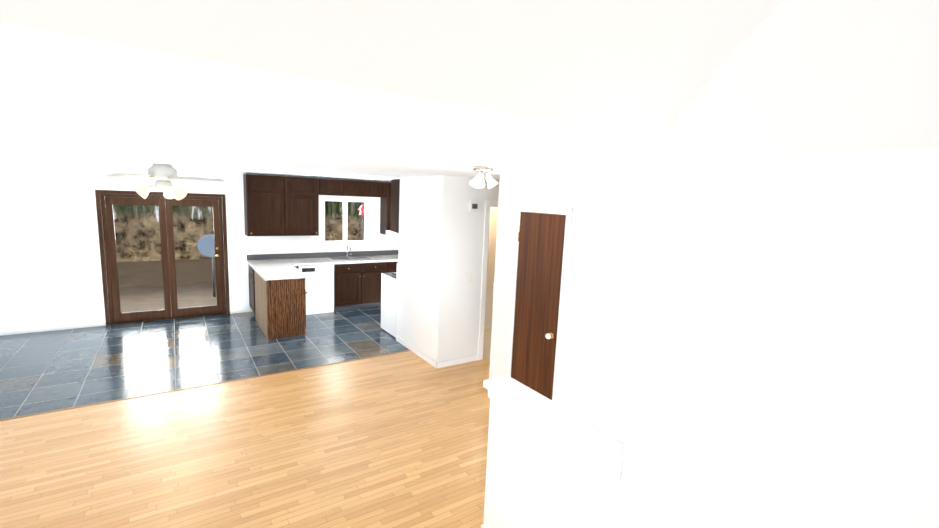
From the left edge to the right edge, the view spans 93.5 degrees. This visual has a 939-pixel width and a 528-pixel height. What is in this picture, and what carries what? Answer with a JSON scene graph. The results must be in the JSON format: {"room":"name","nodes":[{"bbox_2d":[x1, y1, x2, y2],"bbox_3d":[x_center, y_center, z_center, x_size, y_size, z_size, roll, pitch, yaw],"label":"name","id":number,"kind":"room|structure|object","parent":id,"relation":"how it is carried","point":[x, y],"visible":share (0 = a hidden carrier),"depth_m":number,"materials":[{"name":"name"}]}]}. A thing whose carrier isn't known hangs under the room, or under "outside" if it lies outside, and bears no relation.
{"room":"living room","nodes":[
{"label":"living room","id":0,"kind":"room"},
{"bbox_2d":[0,158,398,335],"bbox_3d":[-3.502,-0.372,7.799,9.000,2.380,0.150,-3,10,-34],"label":"wall","id":1,"kind":"structure","parent":0,"point":[50,271],"depth_m":6.27,"materials":[{"name":"white paint"}]},
{"bbox_2d":[95,190,229,325],"bbox_3d":[-4.721,-0.107,6.924,1.640,2.010,0.013,-3,10,-34],"label":"door frame","id":2,"kind":"structure","parent":1,"relation":"attached to","point":[102,253],"depth_m":6.59,"materials":[{"name":"brown wood"}]},
{"bbox_2d":[100,194,225,324],"bbox_3d":[-4.745,-0.088,6.963,1.534,1.957,0.209,-3,10,-34],"label":"patio door","id":3,"kind":"structure","parent":1,"relation":"in","point":[108,202],"depth_m":6.91,"materials":[{"name":"brown wood"}]},
{"bbox_2d":[230,308,249,313],"bbox_3d":[-3.948,0.803,7.610,0.300,0.075,0.011,-3,10,-34],"label":"baseboard","id":4,"kind":"structure","parent":1,"relation":"attached to","point":[241,310],"depth_m":7.60,"materials":[{"name":"white wood"}]},
{"bbox_2d":[243,174,290,235],"bbox_3d":[-3.422,-0.982,7.438,0.630,1.000,0.340,-3,10,-34],"label":"upper cabinet","id":5,"kind":"object","parent":1,"relation":"attached to","point":[280,206],"depth_m":7.30,"materials":[{"name":"brown wood"}]},
{"bbox_2d":[287,177,318,235],"bbox_3d":[-2.998,-1.006,7.720,0.630,1.000,0.340,-3,10,-34],"label":"upper cabinet","id":6,"kind":"object","parent":1,"relation":"attached to","point":[304,191],"depth_m":7.63,"materials":[{"name":"brown wood"}]},
{"bbox_2d":[319,178,346,195],"bbox_3d":[-2.543,-1.383,7.959,0.523,0.285,0.340,-3,10,-34],"label":"upper cabinet","id":7,"kind":"object","parent":1,"relation":"attached to","point":[335,187],"depth_m":7.84,"materials":[{"name":"brown wood"}]},
{"bbox_2d":[320,196,370,246],"bbox_3d":[-2.369,-0.814,8.444,0.980,0.940,0.154,-3,10,-34],"label":"kitchen window","id":8,"kind":"structure","parent":1,"relation":"in","point":[345,213],"depth_m":8.42,"materials":[{"name":"white"}]},
{"bbox_2d":[347,180,370,196],"bbox_3d":[-2.190,-1.403,8.194,0.523,0.285,0.340,-3,10,-34],"label":"upper cabinet","id":9,"kind":"object","parent":1,"relation":"attached to","point":[354,188],"depth_m":8.10,"materials":[{"name":"brown wood"}]},
{"bbox_2d":[371,182,390,197],"bbox_3d":[-1.834,-1.423,8.430,0.528,0.285,0.340,-3,10,-34],"label":"upper cabinet","id":10,"kind":"object","parent":1,"relation":"attached to","point":[378,189],"depth_m":8.34,"materials":[{"name":"brown wood"}]},
{"bbox_2d":[380,198,390,233],"bbox_3d":[-1.505,-1.089,8.713,0.400,1.000,0.340,-3,10,-34],"label":"upper cabinet","id":11,"kind":"object","parent":1,"relation":"attached to","point":[385,203],"depth_m":8.56,"materials":[{"name":"brown wood"}]},
{"bbox_2d":[0,306,408,418],"bbox_3d":[-2.726,1.055,6.750,9.000,0.060,3.150,-3,10,-34],"label":"floor","id":12,"kind":"structure","parent":0,"point":[44,371],"depth_m":5.63,"materials":[{"name":"tile"}]},
{"bbox_2d":[248,264,255,316],"bbox_3d":[-3.390,0.444,7.491,0.550,0.868,0.711,-3,10,-34],"label":"base cabinet","id":13,"kind":"object","parent":12,"relation":"on","point":[252,273],"depth_m":7.26,"materials":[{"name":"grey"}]},
{"bbox_2d":[252,264,307,280],"bbox_3d":[-2.899,0.118,6.726,0.580,0.042,1.080,-3,10,-34],"label":"countertop","id":14,"kind":"structure","parent":13,"relation":"on","point":[266,267],"depth_m":6.59,"materials":[{"name":"stone"}]},
{"bbox_2d":[256,272,259,326],"bbox_3d":[-3.057,0.531,7.014,0.530,0.868,0.575,-3,10,-34],"label":"base cabinet","id":15,"kind":"object","parent":12,"relation":"on","point":[257,275],"depth_m":6.89,"materials":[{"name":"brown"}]},
{"bbox_2d":[260,276,306,339],"bbox_3d":[-2.800,0.600,6.630,0.534,0.868,0.599,-3,10,-34],"label":"base cabinet","id":16,"kind":"object","parent":12,"relation":"on","point":[278,307],"depth_m":6.39,"materials":[{"name":"brown wood"}]},
{"bbox_2d":[298,265,333,314],"bbox_3d":[-2.796,0.412,7.888,0.600,0.866,0.616,-3,10,-34],"label":"dishwasher","id":17,"kind":"object","parent":12,"relation":"on","point":[319,284],"visible":0.5,"depth_m":7.69,"materials":[{"name":"white metal"}]},
{"bbox_2d":[334,262,389,310],"bbox_3d":[-2.126,0.367,8.382,1.059,0.868,0.626,-3,10,-34],"label":"base cabinet","id":18,"kind":"object","parent":12,"relation":"on","point":[357,285],"depth_m":8.08,"materials":[{"name":"brown wood"}]},
{"bbox_2d":[247,250,397,266],"bbox_3d":[-2.461,-0.109,8.059,2.805,0.135,0.647,-3,10,-34],"label":"countertop","id":19,"kind":"structure","parent":18,"relation":"on","point":[319,258],"depth_m":7.96,"materials":[{"name":"stone"}]},
{"bbox_2d":[327,245,372,260],"bbox_3d":[-2.215,-0.220,8.208,0.780,0.246,0.413,-3,10,-34],"label":"sink faucet","id":20,"kind":"object","parent":19,"relation":"in","point":[347,258],"visible":1,"depth_m":8.22,"materials":[{"name":"silver metal"}]},
{"bbox_2d":[381,263,397,337],"bbox_3d":[-0.927,0.495,6.964,0.758,1.140,0.705,-3,10,-34],"label":"range","id":21,"kind":"object","parent":12,"relation":"on","point":[389,288],"visible":0.15,"depth_m":6.74,"materials":[{"name":"white metal"}]},
{"bbox_2d":[390,262,397,271],"bbox_3d":[-1.555,0.335,8.762,0.561,0.868,0.626,-3,10,-34],"label":"base cabinet","id":22,"kind":"object","parent":12,"relation":"on","point":[393,265],"depth_m":8.41,"materials":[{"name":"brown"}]},
{"bbox_2d":[0,351,489,527],"bbox_3d":[-0.015,1.779,2.732,9.000,0.060,6.650,-3,10,-34],"label":"floor","id":23,"kind":"structure","parent":0,"point":[397,440],"depth_m":3.57,"materials":[{"name":"beige wood"}]},
{"bbox_2d":[0,350,410,420],"bbox_3d":[-3.203,1.332,4.551,5.749,0.004,0.034,-3,10,-34],"label":"transition strip","id":24,"kind":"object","parent":23,"relation":"on","point":[189,387],"depth_m":4.66,"materials":[{"name":"beige wood"}]},
{"bbox_2d":[396,336,438,368],"bbox_3d":[-0.744,1.183,6.029,0.011,0.075,1.222,-3,10,-34],"label":"baseboard","id":25,"kind":"structure","parent":23,"relation":"on","point":[436,365],"depth_m":5.95,"materials":[{"name":"white wood"}]},
{"bbox_2d":[438,355,477,367],"bbox_3d":[-0.141,1.257,5.711,0.595,0.075,0.012,-3,10,-34],"label":"baseboard","id":26,"kind":"structure","parent":23,"relation":"on","point":[470,358],"depth_m":5.70,"materials":[{"name":"white wood"}]},
{"bbox_2d":[0,0,782,181],"bbox_3d":[-0.698,-2.072,3.438,9.200,2.520,9.900,-3,10,-34],"label":"ceiling","id":27,"kind":"structure","parent":0,"point":[382,90],"depth_m":1.23,"materials":[{"name":"white paint"}]},
{"bbox_2d":[100,164,224,199],"bbox_3d":[-3.860,-1.042,5.618,1.345,0.439,1.338,-3,10,-34],"label":"ceiling fan","id":28,"kind":"object","parent":27,"relation":"hanging from","point":[163,175],"visible":1,"depth_m":5.47,"materials":[{"name":"white painted metal"},{"name":"frosted white glass"}]},
{"bbox_2d":[470,166,497,188],"bbox_3d":[0.103,-0.690,3.536,0.233,0.168,0.225,-3,10,-34],"label":"light","id":29,"kind":"object","parent":27,"relation":"attached to","point":[477,181],"visible":1,"depth_m":3.47,"materials":[{"name":"white glass"}]},
{"bbox_2d":[397,175,499,362],"bbox_3d":[0.660,-0.032,6.765,3.250,2.380,1.210,-3,10,-34],"label":"wall block","id":30,"kind":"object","parent":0,"point":[441,238],"visible":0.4,"depth_m":5.61,"materials":[{"name":"white paint"}]},
{"bbox_2d":[386,230,398,241],"bbox_3d":[-0.823,-0.425,6.731,0.758,0.133,0.480,-3,10,-34],"label":"range hood","id":31,"kind":"object","parent":30,"relation":"attached to","point":[391,235],"visible":0.29,"depth_m":6.52,"materials":[{"name":"white"}]},
{"bbox_2d":[390,179,399,232],"bbox_3d":[-0.772,-0.863,6.618,0.758,0.760,0.366,-3,10,-34],"label":"upper cabinet","id":32,"kind":"object","parent":30,"relation":"attached to","point":[395,192],"visible":0.23,"depth_m":6.39,"materials":[{"name":"brown wood"}]},
{"bbox_2d":[468,274,472,282],"bbox_3d":[0.011,0.183,5.616,0.072,0.115,0.017,-3,10,-34],"label":"light switch","id":33,"kind":"object","parent":30,"relation":"attached to","point":[470,277],"visible":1,"depth_m":5.62,"materials":[{"name":"white plastic"}]},
{"bbox_2d":[469,200,478,211],"bbox_3d":[0.056,-0.715,5.473,0.120,0.140,0.037,-3,10,-34],"label":"thermostat","id":34,"kind":"object","parent":30,"relation":"attached to","point":[473,206],"visible":1,"depth_m":5.45,"materials":[{"name":"white plastic"}]},
{"bbox_2d":[478,200,497,359],"bbox_3d":[0.442,0.213,5.982,0.760,2.110,0.129,-3,10,-34],"label":"door frame","id":35,"kind":"structure","parent":30,"relation":"attached to","point":[489,204],"depth_m":5.72,"materials":[{"name":"white wood"}]},
{"bbox_2d":[483,328,491,358],"bbox_3d":[0.676,1.177,6.932,3.150,0.062,1.110,-3,10,-34],"label":"floor","id":36,"kind":"structure","parent":0,"point":[487,344],"depth_m":6.57,"materials":[{"name":"beige wood"}]},
{"bbox_2d":[484,207,497,328],"bbox_3d":[0.702,-0.035,6.792,3.148,2.377,1.008,-3,10,-34],"label":"liner","id":37,"kind":"object","parent":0,"point":[491,264],"depth_m":7.18,"materials":[{"name":"beige wood"}]},
{"bbox_2d":[489,170,652,441],"bbox_3d":[1.757,-0.634,2.505,0.120,4.930,5.030,-3,10,-34],"label":"wall","id":38,"kind":"structure","parent":0,"point":[608,235],"depth_m":3.60,"materials":[{"name":"white paint"}]},
{"bbox_2d":[511,212,565,399],"bbox_3d":[0.592,0.532,4.175,0.077,2.012,0.612,-3,10,-34],"label":"closet door","id":39,"kind":"structure","parent":38,"relation":"in","point":[540,256],"depth_m":4.14,"materials":[{"name":"brown wood"}]},
{"bbox_2d":[506,204,572,403],"bbox_3d":[0.622,0.501,4.182,0.017,2.090,0.730,-3,10,-34],"label":"door frame","id":40,"kind":"structure","parent":38,"relation":"attached to","point":[567,212],"depth_m":3.96,"materials":[{"name":"white wood"}]},
{"bbox_2d":[483,0,938,527],"bbox_3d":[1.169,-0.451,1.117,0.120,4.930,3.350,-3,10,-34],"label":"wall","id":41,"kind":"structure","parent":0,"point":[785,371],"depth_m":1.35,"materials":[{"name":"white paint"}]},
{"bbox_2d":[483,375,624,483],"bbox_3d":[0.430,0.822,2.336,0.184,0.097,0.986,-3,10,-34],"label":"half wall cap","id":42,"kind":"object","parent":41,"relation":"on","point":[594,446],"visible":0.92,"depth_m":2.22,"materials":[{"name":"white wood"}]},
{"label":"outside","id":43,"kind":"structure","parent":0,"visible":0},
{"bbox_2d":[117,259,216,313],"bbox_3d":[-4.821,0.382,11.655,28.000,0.130,7.390,-3,10,-34],"label":"ground","id":44,"kind":"structure","parent":43,"point":[194,279],"depth_m":10.04,"materials":[{"name":"brown"}]},
{"bbox_2d":[197,234,214,260],"bbox_3d":[-5.031,-0.354,8.784,0.500,0.452,0.476,7,9,26],"label":"dish","id":45,"kind":"object","parent":44,"relation":"on","point":[209,242],"depth_m":8.78,"materials":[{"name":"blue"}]},
{"bbox_2d":[212,260,215,296],"bbox_3d":[-5.253,0.209,9.071,0.048,0.950,0.050,-3,10,-34],"label":"pole","id":46,"kind":"object","parent":44,"relation":"on","point":[213,262],"depth_m":9.07,"materials":[{"name":"grey metal"}]},
{"bbox_2d":[358,204,363,239],"bbox_3d":[-2.269,-0.247,9.354,0.156,2.020,0.156,-3,10,-34],"label":"pet feeder","id":47,"kind":"object","parent":44,"relation":"on","point":[361,208],"depth_m":9.20,"materials":[{"name":"red plastic"}]},
{"bbox_2d":[101,193,363,261],"bbox_3d":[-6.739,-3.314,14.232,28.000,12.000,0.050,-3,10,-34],"label":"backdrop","id":48,"kind":"structure","parent":43,"point":[184,223],"depth_m":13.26,"materials":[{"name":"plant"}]}
]}

